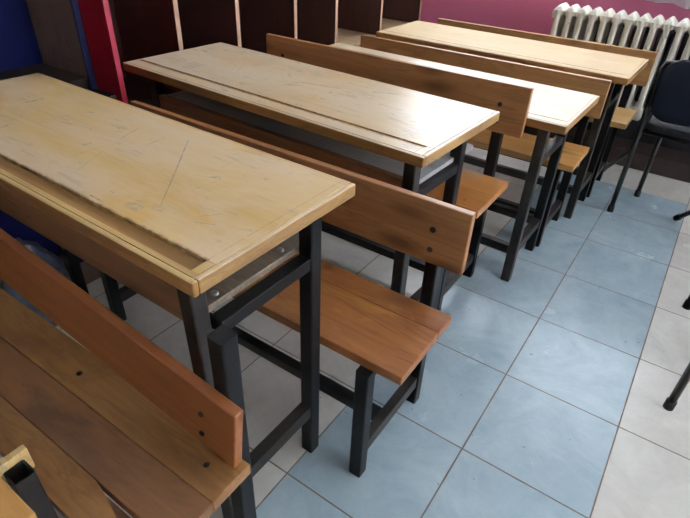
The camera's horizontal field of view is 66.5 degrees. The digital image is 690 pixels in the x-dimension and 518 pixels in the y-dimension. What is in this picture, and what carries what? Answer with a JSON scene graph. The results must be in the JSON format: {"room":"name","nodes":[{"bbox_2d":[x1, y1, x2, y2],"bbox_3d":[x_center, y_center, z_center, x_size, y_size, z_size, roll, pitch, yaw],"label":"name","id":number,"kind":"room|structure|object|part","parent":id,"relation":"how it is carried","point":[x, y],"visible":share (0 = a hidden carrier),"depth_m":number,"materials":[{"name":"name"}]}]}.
{"room":"classroom","nodes":[
{"label":"classroom","id":0,"kind":"room"},
{"bbox_2d":[0,147,689,517],"bbox_3d":[0.736,1.413,0.211,6.460,0.080,7.200,23,39,27],"label":"floor","id":1,"kind":"structure","parent":0,"point":[544,392],"depth_m":1.61,"materials":[{"name":"tile"}]},
{"bbox_2d":[0,445,57,517],"bbox_3d":[-0.849,0.438,0.995,0.875,0.516,0.278,23,39,27],"label":"bench","id":2,"kind":"object","parent":1,"relation":"on","point":[26,497],"visible":1,"depth_m":0.78,"materials":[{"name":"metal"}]},
{"bbox_2d":[0,238,70,326],"bbox_3d":[-0.982,0.077,1.664,0.121,0.340,0.219,23,39,27],"label":"plastic bag","id":3,"kind":"object","parent":1,"relation":"on","point":[44,254],"visible":0.22,"depth_m":1.63,"materials":[{"name":"plastic"}]},
{"bbox_2d":[0,0,116,284],"bbox_3d":[-1.411,-0.540,1.139,0.495,1.920,1.599,23,39,27],"label":"tall cabinet","id":4,"kind":"object","parent":1,"relation":"on","point":[46,37],"visible":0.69,"depth_m":1.78,"materials":[{"name":"blue laminate"}]},
{"bbox_3d":[-1.560,-0.873,1.031,0.115,1.222,1.580,23,39,27],"label":"panel","id":5,"kind":"part","parent":4,"relation":"part of","materials":[{"name":"blue laminate"}]},
{"bbox_3d":[-1.435,-0.046,1.480,0.490,0.518,1.598,23,39,27],"label":"panel","id":6,"kind":"part","parent":4,"relation":"part of","materials":[{"name":"blue laminate"}]},
{"bbox_2d":[0,63,88,88],"bbox_3d":[-1.476,-0.310,1.331,0.374,0.038,1.582,23,39,27],"label":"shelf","id":7,"kind":"object","parent":4,"relation":"attached to","point":[70,75],"depth_m":1.80,"materials":[{"name":"beige wood"}]},
{"bbox_2d":[86,88,116,99],"bbox_3d":[-1.423,-0.268,1.326,0.495,0.022,1.598,23,39,27],"label":"countertop","id":8,"kind":"structure","parent":4,"relation":"on","point":[107,94],"depth_m":1.77,"materials":[{"name":"beige wood"}]},
{"bbox_2d":[78,0,127,103],"bbox_3d":[-0.939,-0.900,1.691,0.522,1.920,0.018,23,39,27],"label":"panel","id":9,"kind":"object","parent":1,"relation":"on","point":[95,14],"visible":0.02,"depth_m":1.69,"materials":[{"name":"red wood"}]},
{"bbox_2d":[0,228,256,517],"bbox_3d":[-0.699,0.245,1.130,1.166,0.692,0.263,23,39,27],"label":"bench","id":10,"kind":"object","parent":1,"relation":"on","point":[120,417],"visible":1,"depth_m":0.94,"materials":[{"name":"brown wood"}]},
{"bbox_3d":[-0.197,0.388,0.976,0.034,0.668,0.034,23,39,27],"label":"post","id":11,"kind":"part","parent":10,"relation":"part of","materials":[{"name":"black metal"}]},
{"bbox_2d":[0,73,355,517],"bbox_3d":[-0.599,0.033,1.407,1.188,0.733,0.430,24,40,27],"label":"school desk","id":12,"kind":"object","parent":1,"relation":"on","point":[186,218],"visible":0.94,"depth_m":1.03,"materials":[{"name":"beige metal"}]},
{"bbox_3d":[-1.013,0.057,1.702,0.030,0.038,0.237,24,40,27],"label":"rail","id":13,"kind":"part","parent":12,"relation":"part of","materials":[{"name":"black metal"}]},
{"bbox_3d":[-0.927,-0.158,1.688,0.034,0.704,0.034,24,40,27],"label":"leg","id":14,"kind":"part","parent":12,"relation":"part of","materials":[{"name":"black paint"}]},
{"bbox_3d":[-0.700,-0.170,1.072,1.164,0.026,0.011,24,40,27],"label":"rail","id":15,"kind":"part","parent":12,"relation":"part of","materials":[{"name":"beige wood"}]},
{"bbox_3d":[-0.253,0.325,1.033,0.055,0.704,0.034,24,40,27],"label":"leg","id":16,"kind":"part","parent":12,"relation":"part of","materials":[{"name":"black metal"}]},
{"bbox_2d":[206,232,298,312],"bbox_3d":[-0.553,-0.158,1.219,1.005,0.015,0.326,24,40,27],"label":"shelf","id":17,"kind":"object","parent":12,"relation":"attached to","point":[224,290],"depth_m":0.97,"materials":[{"name":"brown wood"}]},
{"bbox_3d":[-0.149,0.059,0.970,0.030,0.028,0.237,24,40,27],"label":"rail","id":18,"kind":"part","parent":12,"relation":"part of","materials":[{"name":"black metal"}]},
{"bbox_3d":[-0.166,0.426,1.223,0.030,0.038,0.237,24,40,27],"label":"rail","id":19,"kind":"part","parent":12,"relation":"part of","materials":[{"name":"black metal"}]},
{"bbox_3d":[-0.080,0.211,1.209,0.034,0.704,0.034,24,40,27],"label":"leg","id":20,"kind":"part","parent":12,"relation":"part of","materials":[{"name":"black paint"}]},
{"bbox_2d":[108,0,421,105],"bbox_3d":[-0.303,-1.462,2.548,0.405,1.920,2.370,23,39,27],"label":"tall cabinet","id":21,"kind":"object","parent":1,"relation":"on","point":[142,28],"visible":0.16,"depth_m":2.41,"materials":[{"name":"laminate"}]},
{"bbox_3d":[-0.454,-1.740,2.491,0.015,1.370,2.370,23,39,27],"label":"panel","id":22,"kind":"part","parent":21,"relation":"part of","materials":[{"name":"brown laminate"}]},
{"bbox_2d":[99,100,475,477],"bbox_3d":[-0.272,0.034,1.485,1.140,0.668,0.327,23,39,27],"label":"bench","id":23,"kind":"object","parent":1,"relation":"on","point":[385,331],"visible":0.59,"depth_m":1.26,"materials":[{"name":"black paint"}]},
{"bbox_3d":[-0.759,0.055,1.688,0.034,0.366,0.034,23,39,27],"label":"leg","id":24,"kind":"part","parent":23,"relation":"part of","materials":[{"name":"black paint"}]},
{"bbox_3d":[-0.680,0.067,1.842,0.026,0.038,0.259,23,39,27],"label":"rail","id":25,"kind":"part","parent":23,"relation":"part of","materials":[{"name":"black metal"}]},
{"bbox_3d":[-0.195,-0.229,1.422,1.140,0.158,0.020,23,39,27],"label":"backrest","id":26,"kind":"part","parent":23,"relation":"part of","materials":[{"name":"brown wood"}]},
{"bbox_3d":[0.038,0.393,1.251,0.034,0.366,0.034,23,39,27],"label":"leg","id":27,"kind":"part","parent":23,"relation":"part of","materials":[{"name":"black paint"}]},
{"bbox_3d":[0.118,0.404,1.405,0.026,0.038,0.259,23,39,27],"label":"rail","id":28,"kind":"part","parent":23,"relation":"part of","materials":[{"name":"black metal"}]},
{"bbox_3d":[0.210,0.148,1.375,0.034,0.640,0.034,23,39,27],"label":"post","id":29,"kind":"part","parent":23,"relation":"part of","materials":[{"name":"black metal"}]},
{"bbox_2d":[123,42,499,309],"bbox_3d":[-0.169,-0.255,1.866,1.190,0.718,0.441,25,40,29],"label":"school desk","id":30,"kind":"object","parent":1,"relation":"on","point":[408,139],"visible":0.82,"depth_m":1.54,"materials":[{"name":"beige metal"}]},
{"bbox_3d":[-0.652,-0.334,1.974,0.034,0.690,0.034,25,40,29],"label":"leg","id":31,"kind":"part","parent":30,"relation":"part of","materials":[{"name":"black metal"}]},
{"bbox_3d":[-0.269,-0.459,1.545,1.166,0.026,0.044,25,40,29],"label":"rail","id":32,"kind":"part","parent":30,"relation":"part of","materials":[{"name":"beige wood"}]},
{"bbox_2d":[168,90,472,183],"bbox_3d":[-0.130,-0.449,1.709,1.026,0.014,0.353,25,40,29],"label":"shelf","id":33,"kind":"object","parent":30,"relation":"attached to","point":[431,172],"depth_m":1.56,"materials":[{"name":"brown wood"}]},
{"bbox_3d":[0.155,0.040,1.486,0.034,0.690,0.034,25,40,29],"label":"leg","id":34,"kind":"part","parent":30,"relation":"part of","materials":[{"name":"black metal"}]},
{"bbox_3d":[0.226,0.133,1.674,0.030,0.038,0.222,25,40,29],"label":"rail","id":35,"kind":"part","parent":30,"relation":"part of","materials":[{"name":"black metal"}]},
{"bbox_3d":[0.242,-0.214,1.434,0.030,0.028,0.222,25,40,29],"label":"rail","id":36,"kind":"part","parent":30,"relation":"part of","materials":[{"name":"black metal"}]},
{"bbox_3d":[0.310,-0.071,1.657,0.034,0.690,0.034,25,40,29],"label":"leg","id":37,"kind":"part","parent":30,"relation":"part of","materials":[{"name":"black paint"}]},
{"bbox_2d":[266,33,533,310],"bbox_3d":[0.051,-0.340,1.969,1.068,0.757,0.329,23,39,27],"label":"bench","id":38,"kind":"object","parent":1,"relation":"on","point":[477,192],"visible":0.48,"depth_m":1.78,"materials":[{"name":"black paint"}]},
{"bbox_3d":[0.130,-0.639,1.882,1.068,0.159,0.020,23,39,27],"label":"backrest","id":39,"kind":"part","parent":38,"relation":"part of","materials":[{"name":"brown wood"}]},
{"bbox_3d":[0.328,0.019,1.762,0.034,0.422,0.034,23,39,27],"label":"leg","id":40,"kind":"part","parent":38,"relation":"part of","materials":[{"name":"black paint"}]},
{"bbox_3d":[0.407,0.053,1.933,0.026,0.038,0.261,23,39,27],"label":"rail","id":41,"kind":"part","parent":38,"relation":"part of","materials":[{"name":"black metal"}]},
{"bbox_3d":[0.500,-0.236,1.881,0.034,0.720,0.034,23,39,27],"label":"post","id":42,"kind":"part","parent":38,"relation":"part of","materials":[{"name":"black metal"}]},
{"bbox_2d":[329,43,599,281],"bbox_3d":[0.319,-0.450,2.243,1.187,0.647,0.420,24,40,27],"label":"school desk","id":43,"kind":"object","parent":1,"relation":"on","point":[557,110],"visible":0.44,"depth_m":1.93,"materials":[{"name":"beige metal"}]},
{"bbox_3d":[0.644,-0.177,1.895,0.034,0.618,0.034,24,40,27],"label":"leg","id":44,"kind":"part","parent":43,"relation":"part of","materials":[{"name":"black metal"}]},
{"bbox_3d":[0.717,-0.099,2.086,0.030,0.038,0.241,24,40,27],"label":"rail","id":45,"kind":"part","parent":43,"relation":"part of","materials":[{"name":"black metal"}]},
{"bbox_3d":[0.803,-0.300,2.083,0.034,0.618,0.034,24,40,27],"label":"leg","id":46,"kind":"part","parent":43,"relation":"part of","materials":[{"name":"black paint"}]},
{"bbox_3d":[0.226,-0.626,1.945,1.163,0.026,0.038,24,40,27],"label":"rail","id":47,"kind":"part","parent":43,"relation":"part of","materials":[{"name":"beige wood"}]},
{"bbox_3d":[0.731,-0.392,1.883,0.030,0.028,0.241,24,40,27],"label":"rail","id":48,"kind":"part","parent":43,"relation":"part of","materials":[{"name":"black metal"}]},
{"bbox_2d":[360,34,611,246],"bbox_3d":[0.488,-0.580,2.433,1.170,0.658,0.312,23,39,27],"label":"bench","id":49,"kind":"object","parent":1,"relation":"on","point":[573,153],"visible":0.48,"depth_m":2.23,"materials":[{"name":"black paint"}]},
{"bbox_3d":[0.560,-0.838,2.366,1.170,0.152,0.020,23,39,27],"label":"backrest","id":50,"kind":"part","parent":49,"relation":"part of","materials":[{"name":"brown wood"}]},
{"bbox_3d":[0.835,-0.213,2.185,0.034,0.362,0.034,23,39,27],"label":"leg","id":51,"kind":"part","parent":49,"relation":"part of","materials":[{"name":"black paint"}]},
{"bbox_3d":[0.911,-0.200,2.333,0.026,0.038,0.244,23,39,27],"label":"rail","id":52,"kind":"part","parent":49,"relation":"part of","materials":[{"name":"black metal"}]},
{"bbox_3d":[0.998,-0.449,2.301,0.034,0.630,0.034,23,39,27],"label":"post","id":53,"kind":"part","parent":49,"relation":"part of","materials":[{"name":"black metal"}]},
{"bbox_2d":[376,21,648,218],"bbox_3d":[0.745,-0.740,2.675,1.189,0.665,0.415,24,40,28],"label":"school desk","id":54,"kind":"object","parent":1,"relation":"on","point":[621,69],"visible":0.62,"depth_m":2.42,"materials":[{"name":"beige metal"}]},
{"bbox_3d":[0.653,-0.924,2.373,1.165,0.026,0.036,24,40,28],"label":"rail","id":55,"kind":"part","parent":54,"relation":"part of","materials":[{"name":"beige wood"}]},
{"bbox_3d":[1.130,-0.365,2.499,0.030,0.038,0.191,24,40,28],"label":"rail","id":56,"kind":"part","parent":54,"relation":"part of","materials":[{"name":"black metal"}]},
{"bbox_3d":[1.071,-0.463,2.321,0.034,0.636,0.034,24,40,28],"label":"leg","id":57,"kind":"part","parent":54,"relation":"part of","materials":[{"name":"black metal"}]},
{"bbox_3d":[1.203,-0.562,2.474,0.034,0.636,0.034,24,40,28],"label":"leg","id":58,"kind":"part","parent":54,"relation":"part of","materials":[{"name":"black paint"}]},
{"bbox_3d":[1.145,-0.686,2.278,0.030,0.028,0.191,24,40,28],"label":"rail","id":59,"kind":"part","parent":54,"relation":"part of","materials":[{"name":"black metal"}]},
{"bbox_2d":[437,18,657,196],"bbox_3d":[0.908,-0.820,2.793,1.120,0.675,0.306,23,39,27],"label":"bench","id":60,"kind":"object","parent":1,"relation":"on","point":[622,116],"visible":0.3,"depth_m":2.58,"materials":[{"name":"black paint"}]},
{"bbox_3d":[0.979,-1.082,2.720,1.120,0.155,0.020,23,39,27],"label":"backrest","id":61,"kind":"part","parent":60,"relation":"part of","materials":[{"name":"brown wood"}]},
{"bbox_3d":[1.240,-0.482,2.585,0.034,0.380,0.034,23,39,27],"label":"leg","id":62,"kind":"part","parent":60,"relation":"part of","materials":[{"name":"black paint"}]},
{"bbox_3d":[1.306,-0.453,2.726,0.026,0.038,0.209,23,39,27],"label":"rail","id":63,"kind":"part","parent":60,"relation":"part of","materials":[{"name":"black metal"}]},
{"bbox_3d":[1.383,-0.702,2.676,0.034,0.650,0.034,23,39,27],"label":"post","id":64,"kind":"part","parent":60,"relation":"part of","materials":[{"name":"black metal"}]},
{"bbox_2d":[604,60,689,211],"bbox_3d":[1.525,-0.569,2.425,0.614,0.728,0.490,25,40,29],"label":"padded chair","id":65,"kind":"object","parent":1,"relation":"on","point":[668,100],"visible":0.97,"depth_m":2.23,"materials":[{"name":"black metal"}]},
{"bbox_3d":[1.406,-0.557,2.589,0.089,0.499,0.482,10,35,10],"label":"leg","id":66,"kind":"part","parent":65,"relation":"part of","materials":[{"name":"black metal"}]},
{"bbox_3d":[1.512,-0.493,2.597,0.024,0.404,0.028,25,40,29],"label":"leg","id":67,"kind":"part","parent":65,"relation":"part of","materials":[{"name":"black metal"}]},
{"bbox_3d":[1.593,-0.571,2.370,0.405,0.018,0.358,25,40,29],"label":"seat frame","id":68,"kind":"part","parent":65,"relation":"part of","materials":[{"name":"black metal"}]},
{"bbox_3d":[1.596,-0.596,2.352,0.420,0.059,0.400,25,40,29],"label":"seat","id":69,"kind":"part","parent":65,"relation":"part of","materials":[{"name":"grey fabric"}]},
{"bbox_3d":[1.473,-0.639,2.106,0.420,0.255,0.054,25,44,29],"label":"backrest","id":70,"kind":"part","parent":65,"relation":"part of","materials":[{"name":"blue fabric"}]},
{"bbox_2d":[663,362,689,410],"bbox_3d":[1.243,0.126,1.399,0.448,0.729,0.451,20,38,24],"label":"padded chair","id":71,"kind":"object","parent":1,"relation":"on","point":[670,402],"visible":1,"depth_m":1.51,"materials":[{"name":"black metal"}]},
{"bbox_3d":[0.974,0.155,1.362,0.026,0.699,0.028,20,38,24],"label":"leg","id":72,"kind":"part","parent":71,"relation":"part of","materials":[{"name":"black metal"}]},
{"bbox_2d":[673,210,689,309],"bbox_3d":[1.609,-0.226,1.934,0.512,0.729,0.784,19,38,23],"label":"padded chair","id":73,"kind":"object","parent":1,"relation":"on","point":[686,305],"visible":1,"depth_m":2.41,"materials":[{"name":"black metal"}]},
{"bbox_3d":[1.572,-0.237,2.217,0.054,0.411,0.438,6,35,4],"label":"leg","id":74,"kind":"part","parent":73,"relation":"part of","materials":[{"name":"black metal"}]},
{"bbox_2d":[420,0,689,34],"bbox_3d":[2.807,-1.410,1.813,6.260,2.900,0.100,23,39,27],"label":"wall","id":75,"kind":"structure","parent":0,"point":[534,16],"depth_m":3.15,"materials":[{"name":"paint"}]},
{"bbox_2d":[549,126,689,182],"bbox_3d":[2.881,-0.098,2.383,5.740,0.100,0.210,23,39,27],"label":"baseboard","id":76,"kind":"structure","parent":75,"relation":"attached to","point":[670,163],"depth_m":2.94,"materials":[{"name":"brown wood"}]},
{"bbox_2d":[550,2,689,120],"bbox_3d":[1.712,-0.885,2.756,1.369,0.684,0.254,23,39,27],"label":"radiator","id":77,"kind":"object","parent":75,"relation":"attached to","point":[565,16],"visible":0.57,"depth_m":2.71,"materials":[{"name":"white metal"}]},
{"bbox_2d":[572,20,689,152],"bbox_3d":[2.036,-0.811,2.744,1.850,0.599,0.029,23,39,27],"label":"trim","id":78,"kind":"structure","parent":75,"relation":"attached to","point":[629,132],"depth_m":2.95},
{"bbox_3d":[1.817,-2.639,1.652,2.600,0.023,0.024,23,39,27],"label":"curtain rod","id":79,"kind":"object","parent":75,"relation":"attached to","visible":0},
{"bbox_2d":[647,0,689,8],"bbox_3d":[2.104,-1.787,1.970,1.500,1.710,0.049,23,39,27],"label":"curtain","id":80,"kind":"object","parent":79,"relation":"hanging from","point":[685,4],"visible":1,"depth_m":2.65,"materials":[{"name":"white fabric"}]}
]}

